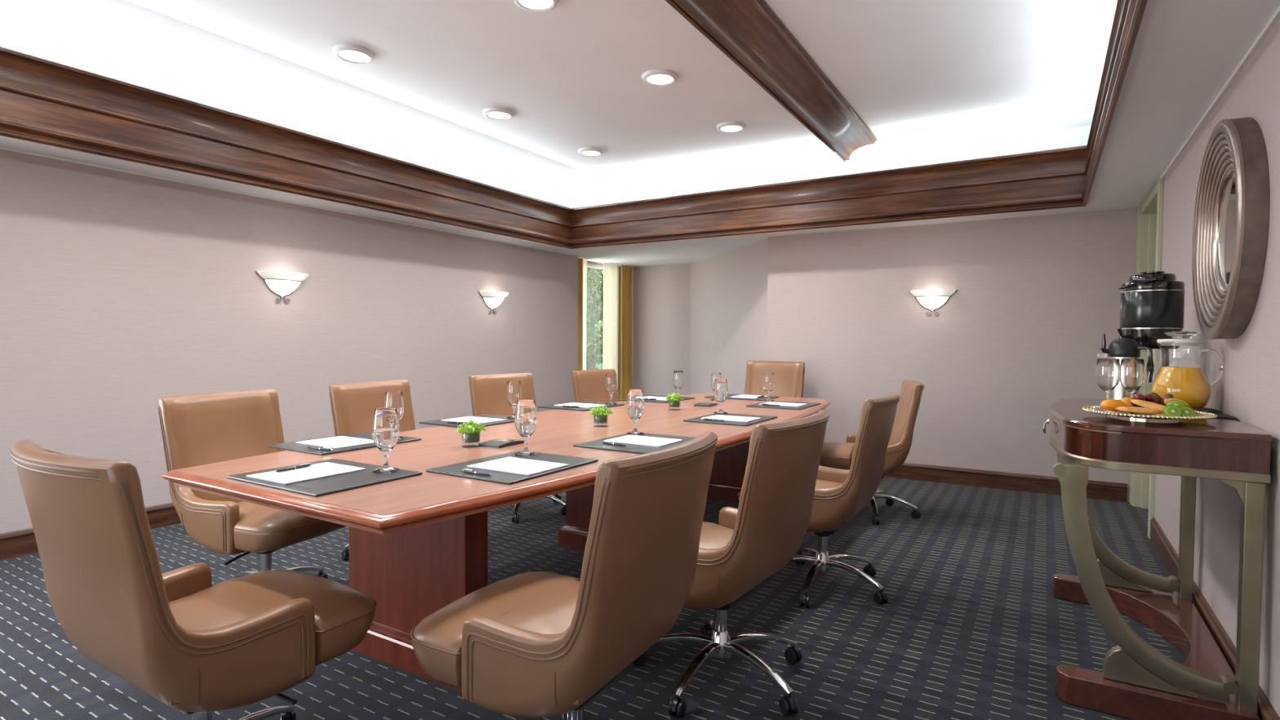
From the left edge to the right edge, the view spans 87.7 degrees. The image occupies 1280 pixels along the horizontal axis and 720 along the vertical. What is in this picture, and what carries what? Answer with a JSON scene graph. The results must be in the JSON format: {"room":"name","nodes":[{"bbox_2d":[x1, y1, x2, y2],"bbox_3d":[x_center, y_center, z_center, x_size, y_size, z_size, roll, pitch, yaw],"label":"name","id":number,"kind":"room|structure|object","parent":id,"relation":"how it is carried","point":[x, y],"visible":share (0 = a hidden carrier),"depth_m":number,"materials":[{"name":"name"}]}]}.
{"room":"conference room","nodes":[
{"label":"conference room","id":0,"kind":"room"},
{"bbox_2d":[0,149,577,533],"bbox_3d":[-2.982,-0.052,4.408,0.100,2.212,8.430,1,2,31],"label":"wall","id":1,"kind":"structure","parent":0,"point":[121,293],"depth_m":4.50,"materials":[{"name":"paint"}]},
{"bbox_2d":[0,502,181,559],"bbox_3d":[-2.936,0.985,4.406,0.022,0.140,8.430,1,2,31],"label":"baseboard","id":2,"kind":"structure","parent":1,"relation":"attached to","point":[19,543],"depth_m":3.68,"materials":[{"name":"brown wood"}]},
{"bbox_2d":[255,271,308,302],"bbox_3d":[-2.558,-0.526,4.840,0.157,0.218,0.385,1,2,31],"label":"wall sconce","id":3,"kind":"object","parent":1,"relation":"attached to","point":[282,283],"visible":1,"depth_m":4.80,"materials":[{"name":"white glass"}]},
{"bbox_2d":[0,146,578,256],"bbox_3d":[-2.927,-1.151,4.346,0.012,0.012,8.430,1,2,31],"label":"trim","id":4,"kind":"structure","parent":1,"relation":"attached to","point":[1,148],"depth_m":4.58,"materials":[{"name":"white paint"}]},
{"bbox_2d":[478,291,509,314],"bbox_3d":[-1.430,-0.573,6.693,0.157,0.218,0.385,1,2,31],"label":"wall sconce","id":5,"kind":"object","parent":1,"relation":"attached to","point":[492,300],"visible":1,"depth_m":6.64,"materials":[{"name":"white glass"}]},
{"bbox_2d":[586,261,621,401],"bbox_3d":[-0.607,-0.161,8.627,0.232,2.212,1.490,1,2,31],"label":"wall window","id":6,"kind":"structure","parent":1,"relation":"in","point":[588,262],"depth_m":9.18,"materials":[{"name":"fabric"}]},
{"bbox_2d":[0,0,1117,208],"bbox_3d":[-0.570,-1.488,3.032,5.289,0.648,8.450,1,2,31],"label":"ceiling","id":7,"kind":"structure","parent":0,"point":[935,82],"depth_m":4.26,"materials":[{"name":"white paint"}]},
{"bbox_2d":[332,44,374,63],"bbox_3d":[-1.719,-1.834,4.002,0.236,0.027,0.236,1,2,31],"label":"recessed light","id":8,"kind":"object","parent":7,"relation":"in","point":[356,54],"visible":1,"depth_m":3.98,"materials":[{"name":"white paint"}]},
{"bbox_2d":[482,106,514,119],"bbox_3d":[-1.071,-1.861,5.043,0.236,0.027,0.236,1,2,31],"label":"recessed light","id":9,"kind":"object","parent":7,"relation":"in","point":[492,113],"visible":1,"depth_m":5.01,"materials":[{"name":"white"}]},
{"bbox_2d":[512,0,559,11],"bbox_3d":[-0.525,-1.808,3.338,0.236,0.027,0.236,1,2,31],"label":"recessed light","id":10,"kind":"object","parent":7,"relation":"in","point":[529,5],"visible":1,"depth_m":3.38,"materials":[{"name":"white"}]},
{"bbox_2d":[577,146,604,156],"bbox_3d":[-0.448,-1.886,6.049,0.236,0.027,0.236,1,2,31],"label":"recessed light","id":11,"kind":"object","parent":7,"relation":"in","point":[587,151],"visible":1,"depth_m":6.01,"materials":[{"name":"white"}]},
{"bbox_2d":[641,68,678,85],"bbox_3d":[0.130,-1.833,4.331,0.236,0.027,0.236,1,2,31],"label":"recessed light","id":12,"kind":"object","parent":7,"relation":"in","point":[658,77],"visible":1,"depth_m":4.30,"materials":[{"name":"white"}]},
{"bbox_2d":[716,120,746,133],"bbox_3d":[0.730,-1.858,5.324,0.236,0.027,0.236,1,2,31],"label":"recessed light","id":13,"kind":"object","parent":7,"relation":"in","point":[731,126],"visible":1,"depth_m":5.30,"materials":[{"name":"white"}]},
{"bbox_2d":[665,0,877,161],"bbox_3d":[-0.089,-1.712,2.458,0.285,0.162,7.580,1,2,31],"label":"ceiling beam","id":14,"kind":"structure","parent":7,"relation":"attached to","point":[748,33],"depth_m":3.94,"materials":[{"name":"brown wood"}]},
{"bbox_2d":[0,476,1185,719],"bbox_3d":[-0.599,1.106,3.964,7.479,0.050,10.300,1,2,31],"label":"floor","id":15,"kind":"structure","parent":0,"point":[971,625],"depth_m":2.75,"materials":[{"name":"blue carpet"}]},
{"bbox_2d":[9,439,377,719],"bbox_3d":[-1.142,0.666,1.754,0.624,0.950,0.728,1,2,31],"label":"office chair","id":16,"kind":"object","parent":15,"relation":"on","point":[199,648],"visible":1,"depth_m":1.49,"materials":[{"name":"beige leather"}]},
{"bbox_2d":[31,444,178,706],"bbox_3d":[-1.236,0.477,1.538,0.486,0.548,0.160,1,2,31],"label":"chair backrest","id":17,"kind":"object","parent":16,"relation":"on","point":[90,587],"depth_m":1.43,"materials":[{"name":"beige leather"}]},
{"bbox_2d":[168,569,375,665],"bbox_3d":[-1.072,0.716,1.816,0.546,0.146,0.538,1,2,31],"label":"seat cushion","id":18,"kind":"object","parent":16,"relation":"on","point":[342,615],"depth_m":1.75,"materials":[{"name":"beige leather"}]},
{"bbox_2d":[157,389,346,578],"bbox_3d":[-1.623,0.628,2.965,0.728,0.950,0.624,1,2,21],"label":"office chair","id":19,"kind":"object","parent":15,"relation":"on","point":[200,428],"visible":0.53,"depth_m":2.82,"materials":[{"name":"beige leather"}]},
{"bbox_2d":[172,391,277,502],"bbox_3d":[-1.846,0.430,3.016,0.160,0.548,0.486,1,2,21],"label":"cushion","id":20,"kind":"object","parent":19,"relation":"on","point":[211,428],"depth_m":2.99,"materials":[{"name":"beige leather"}]},
{"bbox_2d":[233,501,346,552],"bbox_3d":[-1.552,0.681,2.908,0.538,0.146,0.546,1,2,21],"label":"seat cushion","id":21,"kind":"object","parent":19,"relation":"on","point":[257,528],"depth_m":2.66,"materials":[{"name":"beige leather"}]},
{"bbox_2d":[328,379,415,560],"bbox_3d":[-1.286,0.607,3.765,0.728,0.950,0.624,1,2,26],"label":"office chair","id":22,"kind":"object","parent":15,"relation":"on","point":[353,405],"visible":0.2,"depth_m":3.76,"materials":[{"name":"beige leather"}]},
{"bbox_2d":[338,381,409,435],"bbox_3d":[-1.503,0.408,3.836,0.160,0.548,0.486,1,2,26],"label":"cushion","id":23,"kind":"object","parent":22,"relation":"on","point":[357,402],"depth_m":3.78,"materials":[{"name":"beige leather"}]},
{"bbox_2d":[161,392,831,692],"bbox_3d":[-0.050,0.716,3.758,1.504,0.750,4.185,1,2,31],"label":"conference table","id":24,"kind":"object","parent":15,"relation":"on","point":[419,544],"visible":0.44,"depth_m":2.44,"materials":[{"name":"brown wood"}]},
{"bbox_2d":[226,458,422,497],"bbox_3d":[-1.026,0.376,2.178,0.480,0.008,0.380,1,2,31],"label":"desk pad","id":25,"kind":"object","parent":24,"relation":"on","point":[353,480],"visible":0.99,"depth_m":2.09,"materials":[{"name":"black leather"}]},
{"bbox_2d":[246,462,365,484],"bbox_3d":[-1.091,0.369,2.186,0.216,0.004,0.280,1,2,31],"label":"pad","id":26,"kind":"object","parent":25,"relation":"on","point":[316,471],"visible":0.96,"depth_m":2.16,"materials":[{"name":"white paper"}]},
{"bbox_2d":[274,462,311,471],"bbox_3d":[-1.157,0.360,2.221,0.011,0.013,0.142,1,2,24],"label":"ballpoint pen","id":27,"kind":"object","parent":26,"relation":"on","point":[307,464],"visible":1,"depth_m":2.22,"materials":[{"name":"silver metal"}]},
{"bbox_2d":[372,408,399,473],"bbox_3d":[-0.849,0.267,2.224,0.087,0.208,0.087,1,2,31],"label":"water goblet","id":28,"kind":"object","parent":25,"relation":"on","point":[385,425],"visible":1,"depth_m":2.19,"materials":[{"name":"clear glass"}]},
{"bbox_2d":[266,431,421,455],"bbox_3d":[-1.262,0.355,2.867,0.380,0.008,0.480,1,2,31],"label":"desk pad","id":29,"kind":"object","parent":24,"relation":"on","point":[291,446],"visible":0.45,"depth_m":2.74,"materials":[{"name":"black leather"}]},
{"bbox_2d":[295,435,374,448],"bbox_3d":[-1.281,0.349,2.836,0.280,0.004,0.216,1,2,31],"label":"pad","id":30,"kind":"object","parent":29,"relation":"on","point":[340,442],"visible":0.93,"depth_m":2.82,"materials":[{"name":"white paper"}]},
{"bbox_2d":[383,391,404,439],"bbox_3d":[-1.088,0.244,2.946,0.087,0.208,0.087,1,2,31],"label":"water goblet","id":31,"kind":"object","parent":29,"relation":"on","point":[393,399],"visible":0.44,"depth_m":2.92,"materials":[{"name":"clear glass"}]},
{"bbox_2d":[418,413,514,427],"bbox_3d":[-0.895,0.334,3.662,0.380,0.008,0.480,1,2,31],"label":"desk pad","id":32,"kind":"object","parent":24,"relation":"on","point":[437,422],"visible":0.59,"depth_m":3.58,"materials":[{"name":"black leather"}]},
{"bbox_2d":[440,416,506,423],"bbox_3d":[-0.908,0.328,3.641,0.280,0.004,0.216,1,2,31],"label":"pad","id":33,"kind":"object","parent":32,"relation":"on","point":[478,420],"visible":0.93,"depth_m":3.63,"materials":[{"name":"white paper"}]},
{"bbox_2d":[506,380,521,418],"bbox_3d":[-0.711,0.223,3.758,0.087,0.208,0.087,1,2,31],"label":"water goblet","id":34,"kind":"object","parent":32,"relation":"on","point":[513,393],"visible":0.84,"depth_m":3.73,"materials":[{"name":"clear glass"}]},
{"bbox_2d":[455,420,485,444],"bbox_3d":[-0.713,0.309,2.805,0.117,0.111,0.127,1,2,31],"label":"potted plant","id":35,"kind":"object","parent":24,"relation":"on","point":[471,431],"visible":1,"depth_m":2.78,"materials":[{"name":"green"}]},
{"bbox_2d":[478,438,524,448],"bbox_3d":[-0.594,0.355,2.859,0.110,0.017,0.170,1,2,28],"label":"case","id":36,"kind":"object","parent":24,"relation":"on","point":[495,443],"visible":0.99,"depth_m":2.82,"materials":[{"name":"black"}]},
{"bbox_2d":[426,450,598,484],"bbox_3d":[-0.442,0.374,2.369,0.380,0.008,0.480,1,2,31],"label":"desk pad","id":37,"kind":"object","parent":24,"relation":"on","point":[455,469],"visible":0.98,"depth_m":2.29,"materials":[{"name":"black leather"}]},
{"bbox_2d":[462,468,492,475],"bbox_3d":[-0.533,0.369,2.180,0.142,0.013,0.011,2,2,35],"label":"ballpoint pen","id":38,"kind":"object","parent":37,"relation":"on","point":[466,470],"visible":1,"depth_m":2.18,"materials":[{"name":"silver metal"}]},
{"bbox_2d":[466,457,568,475],"bbox_3d":[-0.426,0.369,2.327,0.280,0.004,0.216,1,2,31],"label":"pad","id":39,"kind":"object","parent":37,"relation":"on","point":[526,467],"visible":1,"depth_m":2.31,"materials":[{"name":"white paper"}]},
{"bbox_2d":[514,400,537,456],"bbox_3d":[-0.440,0.259,2.563,0.087,0.208,0.087,1,2,31],"label":"water goblet","id":40,"kind":"object","parent":37,"relation":"on","point":[526,415],"visible":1,"depth_m":2.53,"materials":[{"name":"clear glass"}]},
{"bbox_2d":[537,401,624,411],"bbox_3d":[-0.392,0.312,4.527,0.380,0.008,0.480,1,2,31],"label":"desk pad","id":41,"kind":"object","parent":24,"relation":"on","point":[550,406],"visible":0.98,"depth_m":4.41,"materials":[{"name":"black leather"}]},
{"bbox_2d":[553,402,606,408],"bbox_3d":[-0.405,0.306,4.505,0.280,0.004,0.216,1,2,31],"label":"pad","id":42,"kind":"object","parent":41,"relation":"on","point":[580,405],"visible":0.93,"depth_m":4.49,"materials":[{"name":"white paper"}]},
{"bbox_2d":[604,373,617,404],"bbox_3d":[-0.199,0.201,4.617,0.087,0.208,0.087,1,2,31],"label":"water goblet","id":43,"kind":"object","parent":41,"relation":"on","point":[611,383],"visible":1,"depth_m":4.59,"materials":[{"name":"clear glass"}]},
{"bbox_2d":[589,404,612,424],"bbox_3d":[-0.204,0.292,3.493,0.117,0.111,0.127,-1,2,-43],"label":"potted plant","id":44,"kind":"object","parent":24,"relation":"on","point":[600,413],"visible":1,"depth_m":3.46,"materials":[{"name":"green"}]},
{"bbox_2d":[573,432,695,453],"bbox_3d":[0.002,0.361,2.924,0.380,0.008,0.480,1,2,31],"label":"desk pad","id":45,"kind":"object","parent":24,"relation":"on","point":[595,444],"visible":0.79,"depth_m":2.80,"materials":[{"name":"black leather"}]},
{"bbox_2d":[626,389,644,435],"bbox_3d":[-0.022,0.245,3.140,0.087,0.208,0.087,1,2,31],"label":"water goblet","id":46,"kind":"object","parent":45,"relation":"on","point":[635,406],"visible":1,"depth_m":3.11,"materials":[{"name":"clear glass"}]},
{"bbox_2d":[604,435,683,447],"bbox_3d":[0.016,0.354,2.927,0.280,0.004,0.216,1,2,31],"label":"pad","id":47,"kind":"object","parent":45,"relation":"on","point":[628,439],"visible":0.96,"depth_m":2.91,"materials":[{"name":"white paper"}]},
{"bbox_2d":[622,395,695,403],"bbox_3d":[0.148,0.298,5.105,0.380,0.008,0.480,1,2,31],"label":"desk pad","id":48,"kind":"object","parent":24,"relation":"on","point":[684,397],"visible":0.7,"depth_m":4.98,"materials":[{"name":"black leather"}]},
{"bbox_2d":[672,370,684,397],"bbox_3d":[0.297,0.188,5.164,0.087,0.208,0.087,1,2,31],"label":"water goblet","id":49,"kind":"object","parent":48,"relation":"on","point":[677,379],"visible":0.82,"depth_m":5.13,"materials":[{"name":"clear glass"}]},
{"bbox_2d":[665,392,684,410],"bbox_3d":[0.226,0.269,4.356,0.127,0.111,0.117,-1,2,-28],"label":"potted plant","id":50,"kind":"object","parent":24,"relation":"on","point":[673,399],"visible":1,"depth_m":4.33,"materials":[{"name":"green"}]},
{"bbox_2d":[710,373,721,400],"bbox_3d":[0.578,0.202,5.052,0.087,0.208,0.087,1,2,31],"label":"water goblet","id":51,"kind":"object","parent":24,"relation":"on","point":[713,375],"visible":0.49,"depth_m":5.02,"materials":[{"name":"clear glass"}]},
{"bbox_2d":[683,413,777,426],"bbox_3d":[0.525,0.338,3.822,0.380,0.008,0.480,1,2,31],"label":"desk pad","id":52,"kind":"object","parent":24,"relation":"on","point":[697,420],"visible":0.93,"depth_m":3.71,"materials":[{"name":"black leather"}]},
{"bbox_2d":[713,378,728,413],"bbox_3d":[0.492,0.221,4.062,0.087,0.208,0.087,1,2,31],"label":"water goblet","id":53,"kind":"object","parent":52,"relation":"on","point":[720,391],"visible":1,"depth_m":4.03,"materials":[{"name":"clear glass"}]},
{"bbox_2d":[700,414,761,422],"bbox_3d":[0.518,0.332,3.791,0.280,0.004,0.216,1,2,31],"label":"pad","id":54,"kind":"object","parent":52,"relation":"on","point":[728,418],"visible":0.96,"depth_m":3.78,"materials":[{"name":"white paper"}]},
{"bbox_2d":[704,393,778,400],"bbox_3d":[0.816,0.296,5.319,0.480,0.008,0.380,1,2,31],"label":"desk pad","id":55,"kind":"object","parent":24,"relation":"on","point":[728,394],"visible":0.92,"depth_m":5.20,"materials":[{"name":"black leather"}]},
{"bbox_2d":[729,394,767,399],"bbox_3d":[0.868,0.291,5.287,0.216,0.004,0.280,1,2,31],"label":"pad","id":56,"kind":"object","parent":55,"relation":"on","point":[744,396],"visible":0.93,"depth_m":5.28,"materials":[{"name":"white paper"}]},
{"bbox_2d":[746,400,820,409],"bbox_3d":[1.014,0.316,4.683,0.380,0.008,0.480,1,2,31],"label":"desk pad","id":57,"kind":"object","parent":24,"relation":"on","point":[809,404],"visible":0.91,"depth_m":4.55,"materials":[{"name":"black leather"}]},
{"bbox_2d":[762,372,774,401],"bbox_3d":[0.951,0.199,4.930,0.087,0.208,0.087,1,2,31],"label":"water goblet","id":58,"kind":"object","parent":57,"relation":"on","point":[768,382],"visible":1,"depth_m":4.90,"materials":[{"name":"clear glass"}]},
{"bbox_2d":[758,401,807,406],"bbox_3d":[1.004,0.310,4.666,0.280,0.004,0.216,1,2,31],"label":"pad","id":59,"kind":"object","parent":57,"relation":"on","point":[785,404],"visible":1,"depth_m":4.66,"materials":[{"name":"white paper"}]},
{"bbox_2d":[468,373,565,522],"bbox_3d":[-0.763,0.584,4.667,0.728,0.950,0.624,2,2,40],"label":"office chair","id":60,"kind":"object","parent":15,"relation":"on","point":[487,392],"visible":0.24,"depth_m":4.73,"materials":[{"name":"beige leather"}]},
{"bbox_2d":[475,373,531,416],"bbox_3d":[-0.956,0.384,4.788,0.160,0.548,0.486,2,2,40],"label":"cushion","id":61,"kind":"object","parent":60,"relation":"on","point":[491,389],"depth_m":4.76,"materials":[{"name":"beige leather"}]},
{"bbox_2d":[410,431,717,719],"bbox_3d":[-0.207,0.672,1.740,0.728,0.950,0.624,1,2,29],"label":"office chair","id":62,"kind":"object","parent":15,"relation":"on","point":[534,644],"visible":1,"depth_m":1.53,"materials":[{"name":"beige leather"}]},
{"bbox_2d":[411,571,580,688],"bbox_3d":[-0.270,0.721,1.809,0.538,0.146,0.546,1,2,29],"label":"seat cushion","id":63,"kind":"object","parent":62,"relation":"on","point":[543,602],"depth_m":1.65,"materials":[{"name":"beige leather"}]},
{"bbox_2d":[572,435,701,704],"bbox_3d":[0.008,0.481,1.647,0.160,0.548,0.486,1,2,29],"label":"backrest","id":64,"kind":"object","parent":62,"relation":"on","point":[651,563],"depth_m":1.51,"materials":[{"name":"beige leather"}]},
{"bbox_2d":[571,368,619,403],"bbox_3d":[-0.135,0.564,5.474,0.728,0.950,0.624,2,2,35],"label":"office chair","id":65,"kind":"object","parent":15,"relation":"on","point":[588,385],"visible":0.1,"depth_m":5.55,"materials":[{"name":"beige leather"}]},
{"bbox_2d":[631,410,829,718],"bbox_3d":[0.253,0.657,2.361,0.728,0.950,0.624,2,2,35],"label":"office chair","id":66,"kind":"object","parent":15,"relation":"on","point":[751,542],"visible":0.78,"depth_m":2.13,"materials":[{"name":"beige leather"}]},
{"bbox_2d":[698,521,733,548],"bbox_3d":[0.197,0.706,2.436,0.538,0.146,0.546,2,2,35],"label":"seat cushion","id":67,"kind":"object","parent":66,"relation":"on","point":[713,535],"depth_m":2.42,"materials":[{"name":"beige leather"}]},
{"bbox_2d":[744,360,804,397],"bbox_3d":[1.122,0.526,5.911,0.624,1.015,0.728,1,2,31],"label":"office chair","id":68,"kind":"object","parent":15,"relation":"on","point":[788,376],"visible":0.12,"depth_m":6.12,"materials":[{"name":"beige leather"}]},
{"bbox_2d":[737,391,899,608],"bbox_3d":[0.862,0.635,3.252,0.728,0.950,0.624,1,2,31],"label":"office chair","id":69,"kind":"object","parent":15,"relation":"on","point":[839,495],"visible":0.83,"depth_m":3.01,"materials":[{"name":"beige leather"}]},
{"bbox_2d":[737,479,842,501],"bbox_3d":[0.802,0.683,3.323,0.538,0.146,0.546,1,2,31],"label":"seat cushion","id":70,"kind":"object","parent":69,"relation":"on","point":[820,483],"depth_m":3.24,"materials":[{"name":"beige leather"}]},
{"bbox_2d":[819,379,924,524],"bbox_3d":[1.581,0.611,4.645,0.728,0.925,0.624,1,2,13],"label":"office chair","id":71,"kind":"object","parent":15,"relation":"on","point":[833,455],"visible":0.62,"depth_m":4.47,"materials":[{"name":"beige leather"}]},
{"bbox_2d":[819,442,854,470],"bbox_3d":[1.502,0.673,4.694,0.538,0.146,0.546,1,2,13],"label":"seat cushion","id":72,"kind":"object","parent":71,"relation":"on","point":[833,455],"depth_m":4.49,"materials":[{"name":"beige leather"}]},
{"bbox_2d":[888,381,917,466],"bbox_3d":[1.812,0.430,4.614,0.160,0.548,0.486,1,2,13],"label":"chair back","id":73,"kind":"object","parent":71,"relation":"on","point":[906,395],"depth_m":4.62,"materials":[{"name":"beige leather"}]},
{"bbox_2d":[1042,398,1271,719],"bbox_3d":[1.918,0.667,2.631,0.574,0.933,1.260,1,2,31],"label":"console table","id":74,"kind":"object","parent":15,"relation":"on","point":[1136,681],"visible":1,"depth_m":2.16,"materials":[{"name":"brown wood"}]},
{"bbox_2d":[1095,358,1120,399],"bbox_3d":[1.845,0.097,2.627,0.082,0.203,0.082,1,2,31],"label":"wine glass","id":75,"kind":"object","parent":74,"relation":"on","point":[1108,372],"visible":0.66,"depth_m":2.60,"materials":[{"name":"glass"}]},
{"bbox_2d":[1120,359,1145,397],"bbox_3d":[1.920,0.098,2.599,0.082,0.203,0.082,1,2,31],"label":"wine glass","id":76,"kind":"object","parent":74,"relation":"on","point":[1132,376],"visible":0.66,"depth_m":2.57,"materials":[{"name":"glass"}]},
{"bbox_2d":[1081,405,1217,421],"bbox_3d":[1.801,0.193,2.369,0.382,0.027,0.382,1,2,31],"label":"serving plate","id":77,"kind":"object","parent":74,"relation":"on","point":[1095,409],"visible":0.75,"depth_m":2.29,"materials":[{"name":"silver metal"}]},
{"bbox_2d":[1100,399,1126,411],"bbox_3d":[1.703,0.163,2.395,0.086,0.045,0.059,0,2,-3],"label":"orange segment","id":78,"kind":"object","parent":77,"relation":"on","point":[1110,405],"visible":0.89,"depth_m":2.38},
{"bbox_2d":[1115,406,1162,413],"bbox_3d":[1.729,0.174,2.307,0.132,0.020,0.044,1,2,25],"label":"slice","id":79,"kind":"object","parent":77,"relation":"on","point":[1128,409],"visible":1,"depth_m":2.29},
{"bbox_2d":[1130,399,1165,411],"bbox_3d":[1.787,0.159,2.324,0.038,0.036,0.126,-1,2,-42],"label":"slice","id":80,"kind":"object","parent":77,"relation":"on","point":[1146,404],"visible":0.77,"depth_m":2.32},
{"bbox_2d":[1163,404,1182,416],"bbox_3d":[1.806,0.176,2.257,0.051,0.046,0.033,1,2,26],"label":"kiwi slice","id":81,"kind":"object","parent":77,"relation":"on","point":[1170,410],"visible":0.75,"depth_m":2.25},
{"bbox_2d":[1179,405,1195,419],"bbox_3d":[1.846,0.178,2.250,0.051,0.044,0.036,1,2,10],"label":"kiwi slice","id":82,"kind":"object","parent":77,"relation":"on","point":[1187,411],"visible":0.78,"depth_m":2.25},
{"bbox_2d":[1117,271,1185,366],"bbox_3d":[2.279,-0.102,2.984,0.245,0.586,0.254,1,2,31],"label":"urn","id":83,"kind":"object","parent":74,"relation":"on","point":[1152,303],"visible":0.86,"depth_m":2.89,"materials":[{"name":"metal"}]},
{"bbox_2d":[1121,328,1182,349],"bbox_3d":[2.285,-0.094,2.980,0.218,0.086,0.218,1,2,31],"label":"urn","id":84,"kind":"object","parent":83,"relation":"on","point":[1144,337],"depth_m":2.90,"materials":[{"name":"metal"}]},
{"bbox_2d":[1196,407,1217,412],"bbox_3d":[2.120,0.195,2.708,0.352,0.006,0.352,1,2,31],"label":"serving tray","id":85,"kind":"object","parent":74,"relation":"on","point":[1204,409],"visible":0.16,"depth_m":2.62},
{"bbox_2d":[1093,333,1154,399],"bbox_3d":[2.051,0.039,2.828,0.205,0.300,0.113,1,2,31],"label":"coffee carafe","id":86,"kind":"object","parent":85,"relation":"on","point":[1122,348],"visible":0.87,"depth_m":2.79,"materials":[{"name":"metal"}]},
{"bbox_2d":[1150,331,1222,410],"bbox_3d":[2.149,0.040,2.645,0.190,0.310,0.190,0,2,-9],"label":"pitcher","id":87,"kind":"object","parent":85,"relation":"on","point":[1190,385],"visible":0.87,"depth_m":2.59,"materials":[{"name":"clear glass"}]},
{"bbox_2d":[0,0,1279,266],"bbox_3d":[-0.317,-1.151,3.677,6.191,0.060,10.200,1,2,31],"label":"ceiling","id":88,"kind":"structure","parent":0,"point":[1184,52],"depth_m":3.22,"materials":[{"name":"white paint"}]},
{"bbox_2d":[0,0,1147,248],"bbox_3d":[-0.686,-1.298,2.849,4.789,0.440,7.550,1,2,31],"label":"trim","id":89,"kind":"structure","parent":88,"relation":"attached to","point":[44,101],"depth_m":4.98,"materials":[{"name":"brown wood"}]},
{"bbox_2d":[577,257,582,370],"bbox_3d":[-0.774,-0.156,8.158,0.048,2.188,0.265,1,2,31],"label":"curtain","id":90,"kind":"object","parent":88,"relation":"hanging from","point":[580,260],"visible":0.23,"depth_m":8.20,"materials":[{"name":"fabric"}]},
{"bbox_2d":[582,259,586,369],"bbox_3d":[-0.712,-0.160,8.307,0.026,2.188,0.145,1,2,31],"label":"sheer curtain","id":91,"kind":"object","parent":88,"relation":"hanging from","point":[584,261],"visible":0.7,"depth_m":8.33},
{"bbox_2d":[603,262,618,386],"bbox_3d":[-0.389,-0.174,8.857,0.035,2.188,0.330,1,2,31],"label":"sheer curtain","id":92,"kind":"object","parent":88,"relation":"hanging from","point":[611,272],"visible":0.68,"depth_m":8.84,"materials":[{"name":"fabric"}]},
{"bbox_2d":[620,265,631,401],"bbox_3d":[-0.190,-0.179,9.058,0.055,2.188,0.280,1,2,31],"label":"curtain","id":93,"kind":"object","parent":88,"relation":"hanging from","point":[626,271],"visible":0.81,"depth_m":9.04,"materials":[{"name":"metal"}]},
{"bbox_2d":[631,263,690,396],"bbox_3d":[0.194,-0.169,9.070,1.140,2.212,0.100,1,2,31],"label":"wall","id":94,"kind":"structure","parent":0,"point":[661,294],"depth_m":8.96,"materials":[{"name":"paint"}]},
{"bbox_2d":[689,240,768,394],"bbox_3d":[1.021,-0.123,7.674,0.100,2.212,2.237,0,2,-17],"label":"wall","id":95,"kind":"structure","parent":0,"point":[728,314],"depth_m":7.53,"materials":[{"name":"paint"}]},
{"bbox_2d":[766,208,1137,502],"bbox_3d":[2.616,-0.057,5.724,3.162,2.212,0.100,1,2,31],"label":"wall","id":96,"kind":"structure","parent":0,"point":[1029,312],"depth_m":5.60,"materials":[{"name":"paint"}]},
{"bbox_2d":[908,288,957,315],"bbox_3d":[2.471,-0.487,5.652,0.385,0.218,0.157,1,2,31],"label":"wall sconce","id":97,"kind":"object","parent":96,"relation":"attached to","point":[931,299],"visible":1,"depth_m":5.64,"materials":[{"name":"white glass"}]},
{"bbox_2d":[818,462,1127,502],"bbox_3d":[2.464,0.977,5.772,2.851,0.140,0.022,1,2,31],"label":"baseboard","id":98,"kind":"structure","parent":96,"relation":"attached to","point":[1097,490],"depth_m":5.46,"materials":[{"name":"brown wood"}]},
{"bbox_2d":[1154,17,1279,717],"bbox_3d":[1.639,0.061,1.463,0.100,2.212,8.200,1,2,31],"label":"wall","id":99,"kind":"structure","parent":0,"point":[1247,389],"depth_m":2.37,"materials":[{"name":"paint"}]},
{"bbox_2d":[1128,177,1164,539],"bbox_3d":[3.475,-0.010,4.494,0.135,2.200,1.108,1,2,31],"label":"door","id":100,"kind":"structure","parent":99,"relation":"in","point":[1150,214],"depth_m":4.80,"materials":[{"name":"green paint"}]},
{"bbox_2d":[1150,517,1279,719],"bbox_3d":[1.291,1.108,1.049,0.022,0.140,7.085,1,2,31],"label":"baseboard","id":101,"kind":"structure","parent":99,"relation":"attached to","point":[1164,548],"depth_m":2.68,"materials":[{"name":"brown wood"}]},
{"bbox_2d":[1160,4,1279,178],"bbox_3d":[1.321,-1.026,1.008,0.014,0.016,7.140,1,2,31],"label":"trim","id":102,"kind":"structure","parent":99,"relation":"attached to","point":[1275,17],"depth_m":2.53,"materials":[{"name":"white paint"}]},
{"bbox_2d":[1191,117,1270,339],"bbox_3d":[2.139,-0.470,2.433,0.076,0.791,0.791,1,2,31],"label":"round mirror","id":103,"kind":"object","parent":99,"relation":"attached to","point":[1231,219],"visible":1,"depth_m":2.32,"materials":[{"name":"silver metal"}]},
{"bbox_2d":[1217,172,1235,288],"bbox_3d":[2.159,-0.470,2.421,0.020,0.422,0.422,1,2,31],"label":"mirror glass","id":104,"kind":"object","parent":103,"relation":"attached to","point":[1226,180],"depth_m":2.48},
{"label":"outside","id":105,"kind":"structure","parent":0,"visible":0},
{"bbox_2d":[595,354,603,369],"bbox_3d":[-5.104,0.491,35.322,34.600,0.100,65.000,1,2,31],"label":"ground","id":106,"kind":"structure","parent":105,"point":[600,365],"depth_m":40.03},
{"bbox_2d":[586,266,603,367],"bbox_3d":[-1.746,-0.697,14.267,4.151,4.586,3.769,1,2,31],"label":"leafy tree","id":107,"kind":"object","parent":106,"relation":"on","point":[594,296],"visible":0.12,"depth_m":13.97,"materials":[{"name":"green plant"}]},
{"bbox_2d":[586,268,603,369],"bbox_3d":[-1.655,-1.434,20.140,6.926,5.710,6.816,0,2,3],"label":"leafy tree","id":108,"kind":"object","parent":106,"relation":"on","point":[589,366],"visible":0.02,"depth_m":19.74,"materials":[{"name":"green plant"}]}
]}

